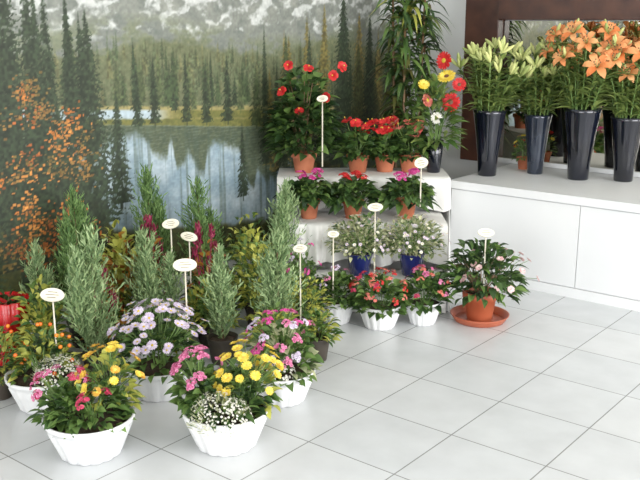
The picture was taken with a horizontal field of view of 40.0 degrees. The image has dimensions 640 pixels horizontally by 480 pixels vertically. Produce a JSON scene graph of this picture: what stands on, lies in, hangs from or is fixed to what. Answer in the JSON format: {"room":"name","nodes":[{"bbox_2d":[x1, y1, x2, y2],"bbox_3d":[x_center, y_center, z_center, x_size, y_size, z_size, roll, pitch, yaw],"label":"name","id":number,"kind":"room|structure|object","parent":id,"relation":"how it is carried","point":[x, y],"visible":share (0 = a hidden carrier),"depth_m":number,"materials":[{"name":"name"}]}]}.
{"room":"plant shop","nodes":[
{"label":"plant shop","id":0,"kind":"room"},
{"bbox_2d":[29,253,263,333],"bbox_3d":[-2.022,-0.647,2.587,0.100,2.700,8.200,11,18,38],"label":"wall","id":1,"kind":"structure","parent":0,"point":[231,262],"depth_m":4.42,"materials":[{"name":"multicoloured paint"}]},
{"bbox_2d":[0,274,639,479],"bbox_3d":[0.270,1.161,1.126,6.000,0.100,8.200,11,18,38],"label":"floor","id":2,"kind":"structure","parent":0,"point":[551,391],"depth_m":3.06,"materials":[{"name":"tile"}]},
{"bbox_2d":[0,289,29,365],"bbox_3d":[-1.214,0.357,3.417,0.190,0.349,0.186,11,18,38],"label":"plant","id":3,"kind":"object","parent":2,"relation":"on","point":[8,306],"visible":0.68,"depth_m":3.35,"materials":[{"name":"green plant"}]},
{"bbox_2d":[0,324,29,400],"bbox_3d":[-1.179,0.436,3.208,0.257,0.297,0.259,11,18,38],"label":"plant","id":4,"kind":"object","parent":2,"relation":"on","point":[5,394],"visible":0.69,"depth_m":3.21,"materials":[{"name":"green plant"}]},
{"bbox_2d":[0,322,81,413],"bbox_3d":[-0.975,0.440,3.149,0.315,0.318,0.288,3,14,10],"label":"potted flowers","id":5,"kind":"object","parent":2,"relation":"on","point":[18,384],"visible":0.8,"depth_m":3.10,"materials":[{"name":"green plant"}]},
{"bbox_2d":[40,288,64,370],"bbox_3d":[-0.943,0.324,3.132,0.088,0.312,0.034,1,14,5],"label":"plant label","id":6,"kind":"object","parent":5,"relation":"in","point":[52,295],"visible":0.89,"depth_m":3.10,"materials":[{"name":"white plastic"}]},
{"bbox_2d":[19,238,63,348],"bbox_3d":[-1.113,0.245,3.512,0.196,0.521,0.189,-4,15,-15],"label":"conifer","id":7,"kind":"object","parent":2,"relation":"on","point":[37,268],"visible":0.37,"depth_m":3.47,"materials":[{"name":"plant"}]},
{"bbox_2d":[10,274,79,361],"bbox_3d":[-1.071,0.337,3.361,0.277,0.414,0.271,11,18,38],"label":"shrub","id":8,"kind":"object","parent":2,"relation":"on","point":[42,314],"visible":0.55,"depth_m":3.34,"materials":[{"name":"green plant"}]},
{"bbox_2d":[50,184,105,348],"bbox_3d":[-1.011,0.106,3.688,0.235,0.705,0.247,-5,15,-20],"label":"conifer","id":9,"kind":"object","parent":2,"relation":"on","point":[76,209],"visible":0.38,"depth_m":3.62,"materials":[{"name":"plant"}]},
{"bbox_2d":[24,340,146,465],"bbox_3d":[-0.735,0.507,2.800,0.326,0.358,0.368,11,18,38],"label":"potted flowers","id":10,"kind":"object","parent":2,"relation":"on","point":[92,427],"visible":1,"depth_m":2.75,"materials":[{"name":"green plant"}]},
{"bbox_2d":[58,224,130,378],"bbox_3d":[-0.855,0.240,3.322,0.276,0.622,0.289,11,18,38],"label":"conifer","id":11,"kind":"object","parent":2,"relation":"on","point":[83,279],"visible":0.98,"depth_m":3.28,"materials":[{"name":"plant"}]},
{"bbox_2d":[70,267,126,348],"bbox_3d":[-0.891,0.279,3.573,0.250,0.426,0.239,11,18,38],"label":"plant","id":12,"kind":"object","parent":2,"relation":"on","point":[112,294],"visible":0.2,"depth_m":3.57,"materials":[{"name":"plant"}]},
{"bbox_2d":[101,219,136,312],"bbox_3d":[-0.887,0.153,3.915,0.247,0.504,0.287,11,18,38],"label":"shrub","id":13,"kind":"object","parent":2,"relation":"on","point":[115,221],"visible":0.1,"depth_m":3.88,"materials":[{"name":"green plant"}]},
{"bbox_2d":[95,227,159,342],"bbox_3d":[-0.843,0.191,3.756,0.348,0.506,0.346,11,18,38],"label":"plant","id":14,"kind":"object","parent":2,"relation":"on","point":[119,267],"visible":0.39,"depth_m":3.71,"materials":[{"name":"green plant"}]},
{"bbox_2d":[162,219,178,315],"bbox_3d":[-0.632,0.122,3.769,0.071,0.433,0.030,0,14,1],"label":"plant label","id":15,"kind":"object","parent":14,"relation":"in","point":[170,224],"visible":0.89,"depth_m":3.72,"materials":[{"name":"white plastic"}]},
{"bbox_2d":[126,162,175,298],"bbox_3d":[-0.776,0.011,3.993,0.229,0.742,0.232,-5,15,-20],"label":"conifer","id":16,"kind":"object","parent":2,"relation":"on","point":[157,210],"visible":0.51,"depth_m":3.93,"materials":[{"name":"plant"}]},
{"bbox_2d":[127,214,177,316],"bbox_3d":[-0.751,0.144,3.884,0.259,0.536,0.278,-1,14,-5],"label":"plant","id":17,"kind":"object","parent":2,"relation":"on","point":[148,223],"visible":0.21,"depth_m":3.84,"materials":[{"name":"plant"}]},
{"bbox_2d":[119,225,186,311],"bbox_3d":[-0.703,0.195,3.676,0.274,0.538,0.232,6,15,23],"label":"conifer","id":18,"kind":"object","parent":2,"relation":"on","point":[146,269],"visible":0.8,"depth_m":3.64,"materials":[{"name":"plant"}]},
{"bbox_2d":[107,298,208,402],"bbox_3d":[-0.600,0.387,3.234,0.365,0.379,0.363,11,18,38],"label":"potted flowers","id":19,"kind":"object","parent":2,"relation":"on","point":[156,370],"visible":0.91,"depth_m":3.18,"materials":[{"name":"green plant"}]},
{"bbox_2d":[173,258,196,351],"bbox_3d":[-0.500,0.252,3.296,0.088,0.372,0.034,-2,14,-7],"label":"plant label","id":20,"kind":"object","parent":19,"relation":"in","point":[184,265],"visible":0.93,"depth_m":3.25,"materials":[{"name":"white plastic"}]},
{"bbox_2d":[130,303,195,357],"bbox_3d":[-0.624,0.383,3.442,0.271,0.286,0.288,11,18,38],"label":"pot plant","id":21,"kind":"object","parent":2,"relation":"on","point":[156,349],"visible":0.07,"depth_m":3.39,"materials":[{"name":"green plant"}]},
{"bbox_2d":[173,175,233,299],"bbox_3d":[-0.553,0.028,4.046,0.318,0.682,0.291,11,18,38],"label":"conifer","id":22,"kind":"object","parent":2,"relation":"on","point":[199,213],"visible":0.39,"depth_m":3.99,"materials":[{"name":"plant"}]},
{"bbox_2d":[179,220,237,325],"bbox_3d":[-0.492,0.158,3.872,0.265,0.514,0.272,11,18,38],"label":"plant","id":23,"kind":"object","parent":2,"relation":"on","point":[200,260],"visible":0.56,"depth_m":3.82,"materials":[{"name":"plant"}]},
{"bbox_2d":[181,232,197,288],"bbox_3d":[-0.559,0.148,3.797,0.075,0.371,0.028,4,14,14],"label":"plant label","id":24,"kind":"object","parent":23,"relation":"in","point":[187,236],"visible":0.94,"depth_m":3.76,"materials":[{"name":"white plastic"}]},
{"bbox_2d":[179,275,243,347],"bbox_3d":[-0.477,0.297,3.733,0.303,0.313,0.300,11,18,38],"label":"pot plant","id":25,"kind":"object","parent":2,"relation":"on","point":[191,298],"visible":0.43,"depth_m":3.71,"materials":[{"name":"green plant"}]},
{"bbox_2d":[196,243,242,365],"bbox_3d":[-0.395,0.248,3.533,0.190,0.504,0.185,11,18,38],"label":"conifer","id":26,"kind":"object","parent":2,"relation":"on","point":[220,307],"visible":0.99,"depth_m":3.52,"materials":[{"name":"plant"}]},
{"bbox_2d":[164,339,284,456],"bbox_3d":[-0.310,0.497,2.866,0.354,0.344,0.372,11,18,38],"label":"potted flowers","id":27,"kind":"object","parent":2,"relation":"on","point":[224,416],"visible":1,"depth_m":2.80,"materials":[{"name":"green plant"}]},
{"bbox_2d":[223,212,270,302],"bbox_3d":[-0.344,0.094,4.235,0.309,0.463,0.306,11,18,38],"label":"shrub","id":28,"kind":"object","parent":2,"relation":"on","point":[244,229],"visible":0.34,"depth_m":4.20,"materials":[{"name":"green plant"}]},
{"bbox_2d":[228,227,287,328],"bbox_3d":[-0.284,0.165,3.942,0.303,0.467,0.300,11,18,38],"label":"shrub","id":29,"kind":"object","parent":2,"relation":"on","point":[249,273],"visible":0.48,"depth_m":3.92,"materials":[{"name":"green plant"}]},
{"bbox_2d":[240,301,304,353],"bbox_3d":[-0.183,0.381,3.499,0.270,0.263,0.259,3,14,12],"label":"pot plant","id":30,"kind":"object","parent":2,"relation":"on","point":[278,315],"visible":0.26,"depth_m":3.49,"materials":[{"name":"green plant"}]},
{"bbox_2d":[249,228,309,332],"bbox_3d":[-0.179,0.203,3.639,0.245,0.540,0.250,11,18,38],"label":"conifer","id":31,"kind":"object","parent":2,"relation":"on","point":[274,282],"visible":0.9,"depth_m":3.61,"materials":[{"name":"plant"}]},
{"bbox_2d":[293,244,306,319],"bbox_3d":[-0.084,0.183,3.723,0.060,0.337,0.026,0,14,-1],"label":"plant label","id":32,"kind":"object","parent":31,"relation":"in","point":[300,248],"visible":0.93,"depth_m":3.69,"materials":[{"name":"white plastic"}]},
{"bbox_2d":[242,308,323,407],"bbox_3d":[-0.137,0.414,3.186,0.291,0.352,0.303,-4,14,-14],"label":"potted flowers","id":33,"kind":"object","parent":2,"relation":"on","point":[298,373],"visible":0.72,"depth_m":3.15,"materials":[{"name":"green plant"}]},
{"bbox_2d":[260,176,311,304],"bbox_3d":[-0.163,0.016,4.169,0.250,0.646,0.251,-6,15,-24],"label":"conifer","id":34,"kind":"object","parent":2,"relation":"on","point":[281,220],"visible":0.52,"depth_m":4.11,"materials":[{"name":"plant"}]},
{"bbox_2d":[285,238,325,308],"bbox_3d":[-0.077,0.182,4.049,0.239,0.382,0.253,11,18,38],"label":"plant","id":35,"kind":"object","parent":2,"relation":"on","point":[310,272],"visible":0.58,"depth_m":4.04,"materials":[{"name":"plant"}]},
{"bbox_2d":[284,273,337,322],"bbox_3d":[-0.059,0.284,3.862,0.275,0.275,0.276,11,18,38],"label":"shrub","id":36,"kind":"object","parent":2,"relation":"on","point":[306,295],"visible":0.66,"depth_m":3.84,"materials":[{"name":"green plant"}]},
{"bbox_2d":[300,307,344,362],"bbox_3d":[-0.013,0.381,3.581,0.228,0.223,0.244,11,18,38],"label":"pot plant","id":37,"kind":"object","parent":2,"relation":"on","point":[321,340],"visible":0.74,"depth_m":3.56,"materials":[{"name":"green plant"}]},
{"bbox_2d":[307,264,369,324],"bbox_3d":[0.079,0.243,4.034,0.302,0.271,0.290,11,18,38],"label":"pot","id":38,"kind":"object","parent":2,"relation":"on","point":[342,299],"visible":0.66,"depth_m":3.98,"materials":[{"name":"white plastic"}]},
{"bbox_2d":[327,231,338,297],"bbox_3d":[0.059,0.127,3.934,0.052,0.344,0.023,-1,14,-5],"label":"plant label","id":39,"kind":"object","parent":38,"relation":"in","point":[332,234],"visible":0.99,"depth_m":3.91,"materials":[{"name":"white plastic"}]},
{"bbox_2d":[276,168,450,313],"bbox_3d":[0.223,-0.019,4.465,0.928,0.570,0.798,0,14,0],"label":"stand","id":40,"kind":"object","parent":2,"relation":"on","point":[441,181],"visible":0.27,"depth_m":4.43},
{"bbox_2d":[259,60,346,173],"bbox_3d":[-0.067,-0.639,4.565,0.487,0.584,0.479,11,18,38],"label":"plant","id":41,"kind":"object","parent":40,"relation":"on","point":[305,109],"visible":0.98,"depth_m":4.50,"materials":[{"name":"green plant"}]},
{"bbox_2d":[317,95,327,166],"bbox_3d":[0.012,-0.544,4.407,0.056,0.358,0.026,2,14,8],"label":"plant label","id":42,"kind":"object","parent":41,"relation":"in","point":[322,98],"visible":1,"depth_m":4.37,"materials":[{"name":"white plastic"}]},
{"bbox_2d":[273,168,341,218],"bbox_3d":[-0.061,-0.237,4.379,0.336,0.255,0.346,-6,15,-22],"label":"pot","id":43,"kind":"object","parent":40,"relation":"on","point":[308,207],"visible":0.88,"depth_m":4.31,"materials":[{"name":"ceramic"}]},
{"bbox_2d":[320,170,383,218],"bbox_3d":[0.155,-0.224,4.372,0.340,0.232,0.331,11,18,38],"label":"pot","id":44,"kind":"object","parent":40,"relation":"on","point":[347,184],"visible":0.96,"depth_m":4.32,"materials":[{"name":"ceramic"}]},
{"bbox_2d":[321,212,397,276],"bbox_3d":[0.187,0.019,4.203,0.357,0.304,0.371,-11,18,-39],"label":"pot","id":45,"kind":"object","parent":40,"relation":"on","point":[359,258],"visible":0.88,"depth_m":4.16,"materials":[{"name":"ceramic"}]},
{"bbox_2d":[332,116,386,172],"bbox_3d":[0.203,-0.503,4.617,0.299,0.296,0.290,11,18,38],"label":"pot","id":46,"kind":"object","parent":40,"relation":"on","point":[354,138],"visible":0.93,"depth_m":4.57,"materials":[{"name":"ceramic"}]},
{"bbox_2d":[362,115,411,171],"bbox_3d":[0.350,-0.510,4.651,0.269,0.293,0.297,-1,14,-2],"label":"pot","id":47,"kind":"object","parent":40,"relation":"on","point":[383,133],"visible":0.81,"depth_m":4.59,"materials":[{"name":"ceramic"}]},
{"bbox_2d":[378,168,440,218],"bbox_3d":[0.432,-0.233,4.378,0.339,0.248,0.349,11,18,38],"label":"pot","id":48,"kind":"object","parent":40,"relation":"on","point":[410,186],"visible":0.98,"depth_m":4.31,"materials":[{"name":"ceramic"}]},
{"bbox_2d":[415,157,427,206],"bbox_3d":[0.486,-0.278,4.241,0.065,0.242,0.015,2,14,7],"label":"plant label","id":49,"kind":"object","parent":48,"relation":"in","point":[421,162],"visible":1,"depth_m":4.22,"materials":[{"name":"white plastic"}]},
{"bbox_2d":[385,118,433,172],"bbox_3d":[0.477,-0.502,4.642,0.309,0.283,0.282,11,18,38],"label":"pot","id":50,"kind":"object","parent":40,"relation":"on","point":[405,166],"visible":0.8,"depth_m":4.59,"materials":[{"name":"ceramic"}]},
{"bbox_2d":[376,214,450,276],"bbox_3d":[0.436,0.021,4.201,0.368,0.302,0.360,7,16,26],"label":"pot","id":51,"kind":"object","parent":40,"relation":"on","point":[415,256],"visible":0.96,"depth_m":4.16,"materials":[{"name":"ceramic"}]},
{"bbox_2d":[400,51,467,172],"bbox_3d":[0.601,-0.662,4.570,0.371,0.626,0.373,11,18,38],"label":"vase","id":52,"kind":"object","parent":40,"relation":"on","point":[448,102],"visible":0.98,"depth_m":4.52,"materials":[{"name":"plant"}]},
{"bbox_2d":[346,267,414,330],"bbox_3d":[0.267,0.260,3.962,0.348,0.273,0.314,11,18,38],"label":"pot","id":53,"kind":"object","parent":2,"relation":"on","point":[382,313],"visible":1,"depth_m":3.91,"materials":[{"name":"white plastic"}]},
{"bbox_2d":[368,203,382,272],"bbox_3d":[0.255,0.011,4.097,0.072,0.370,0.028,-1,14,-5],"label":"plant label","id":54,"kind":"object","parent":53,"relation":"in","point":[374,207],"visible":0.94,"depth_m":4.06,"materials":[{"name":"white plastic"}]},
{"bbox_2d":[366,0,454,167],"bbox_3d":[0.508,-0.776,5.089,0.553,1.737,0.594,11,18,38],"label":"dracaena plant","id":55,"kind":"object","parent":2,"relation":"on","point":[410,22],"visible":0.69,"depth_m":4.96,"materials":[{"name":"green plant"}]},
{"bbox_2d":[393,264,454,326],"bbox_3d":[0.465,0.248,4.006,0.284,0.274,0.286,-3,14,-10],"label":"pot","id":56,"kind":"object","parent":2,"relation":"on","point":[425,313],"visible":0.94,"depth_m":3.97,"materials":[{"name":"white plastic"}]},
{"bbox_2d":[432,237,539,327],"bbox_3d":[0.743,0.178,4.035,0.458,0.398,0.475,11,18,38],"label":"potted plant","id":57,"kind":"object","parent":2,"relation":"on","point":[478,309],"visible":0.98,"depth_m":3.98,"materials":[{"name":"plant"}]},
{"bbox_2d":[478,228,493,283],"bbox_3d":[0.738,0.115,3.949,0.076,0.340,0.028,-2,14,-9],"label":"plant label","id":58,"kind":"object","parent":57,"relation":"in","point":[484,232],"visible":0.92,"depth_m":3.91,"materials":[{"name":"white plastic"}]},
{"bbox_2d":[450,163,639,311],"bbox_3d":[2.749,0.218,3.628,4.690,0.517,0.749,11,18,38],"label":"counter","id":59,"kind":"object","parent":2,"relation":"on","point":[581,239],"depth_m":4.42,"materials":[{"name":"white laminate"}]},
{"bbox_2d":[450,36,540,176],"bbox_3d":[0.943,-0.725,4.779,0.416,0.754,0.419,-8,16,-30],"label":"vase","id":60,"kind":"object","parent":59,"relation":"on","point":[489,121],"visible":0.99,"depth_m":4.72,"materials":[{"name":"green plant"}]},
{"bbox_2d":[511,135,526,169],"bbox_3d":[1.166,-0.507,5.050,0.174,0.200,0.165,-8,16,-29],"label":"flower pot","id":61,"kind":"object","parent":59,"relation":"on","point":[522,160],"visible":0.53,"depth_m":5.04,"materials":[{"name":"ceramic"}]},
{"bbox_2d":[512,39,564,174],"bbox_3d":[1.219,-0.730,4.837,0.376,0.735,0.368,11,18,38],"label":"vase","id":62,"kind":"object","parent":59,"relation":"on","point":[537,125],"visible":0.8,"depth_m":4.80,"materials":[{"name":"glass"}]},
{"bbox_2d":[538,18,625,180],"bbox_3d":[1.390,-0.743,4.666,0.482,0.844,0.475,11,18,38],"label":"vase","id":63,"kind":"object","parent":59,"relation":"on","point":[582,119],"visible":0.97,"depth_m":4.57,"materials":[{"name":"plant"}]},
{"bbox_2d":[591,34,639,181],"bbox_3d":[1.591,-0.682,4.582,0.465,0.766,0.371,11,18,38],"label":"vase","id":64,"kind":"object","parent":59,"relation":"on","point":[625,124],"visible":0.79,"depth_m":4.55,"materials":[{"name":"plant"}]},
{"bbox_2d":[405,0,639,219],"bbox_3d":[2.858,-0.953,3.809,5.900,2.700,0.100,11,18,38],"label":"wall","id":65,"kind":"structure","parent":0,"point":[455,167],"depth_m":5.43,"materials":[{"name":"white paint"}]},
{"bbox_2d":[0,0,402,307],"bbox_3d":[-0.692,-0.937,4.117,0.001,2.280,3.890,11,18,38],"label":"wall","id":66,"kind":"structure","parent":65,"relation":"attached to","point":[92,91],"depth_m":4.09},
{"bbox_2d":[460,0,505,160],"bbox_3d":[0.972,-1.449,5.133,0.220,1.980,0.090,11,18,38],"label":"trim","id":67,"kind":"structure","parent":65,"relation":"attached to","point":[482,22],"depth_m":5.18,"materials":[{"name":"brown wood"}]},
{"bbox_2d":[498,90,526,163],"bbox_3d":[1.155,-0.670,5.211,0.181,0.431,0.033,11,18,38],"label":"wall mirror","id":68,"kind":"object","parent":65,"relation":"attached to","point":[514,124],"depth_m":5.22,"materials":[{"name":"clear glass"}]},
{"bbox_2d":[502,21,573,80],"bbox_3d":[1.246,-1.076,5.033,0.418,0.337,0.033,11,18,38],"label":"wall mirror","id":69,"kind":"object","parent":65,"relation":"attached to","point":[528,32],"depth_m":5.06,"materials":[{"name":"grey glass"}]},
{"bbox_2d":[498,0,639,19],"bbox_3d":[2.914,-0.967,3.619,4.785,0.120,0.110,11,18,38],"label":"trim","id":70,"kind":"structure","parent":65,"relation":"attached to","point":[508,9],"depth_m":4.78,"materials":[{"name":"brown wood"}]},
{"bbox_2d":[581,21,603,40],"bbox_3d":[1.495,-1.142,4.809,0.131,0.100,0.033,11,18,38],"label":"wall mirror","id":71,"kind":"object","parent":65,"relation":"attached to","point":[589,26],"depth_m":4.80,"materials":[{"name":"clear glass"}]},
{"bbox_2d":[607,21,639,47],"bbox_3d":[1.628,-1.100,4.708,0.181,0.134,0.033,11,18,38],"label":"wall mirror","id":72,"kind":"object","parent":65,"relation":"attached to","point":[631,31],"depth_m":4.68,"materials":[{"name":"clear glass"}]}
]}

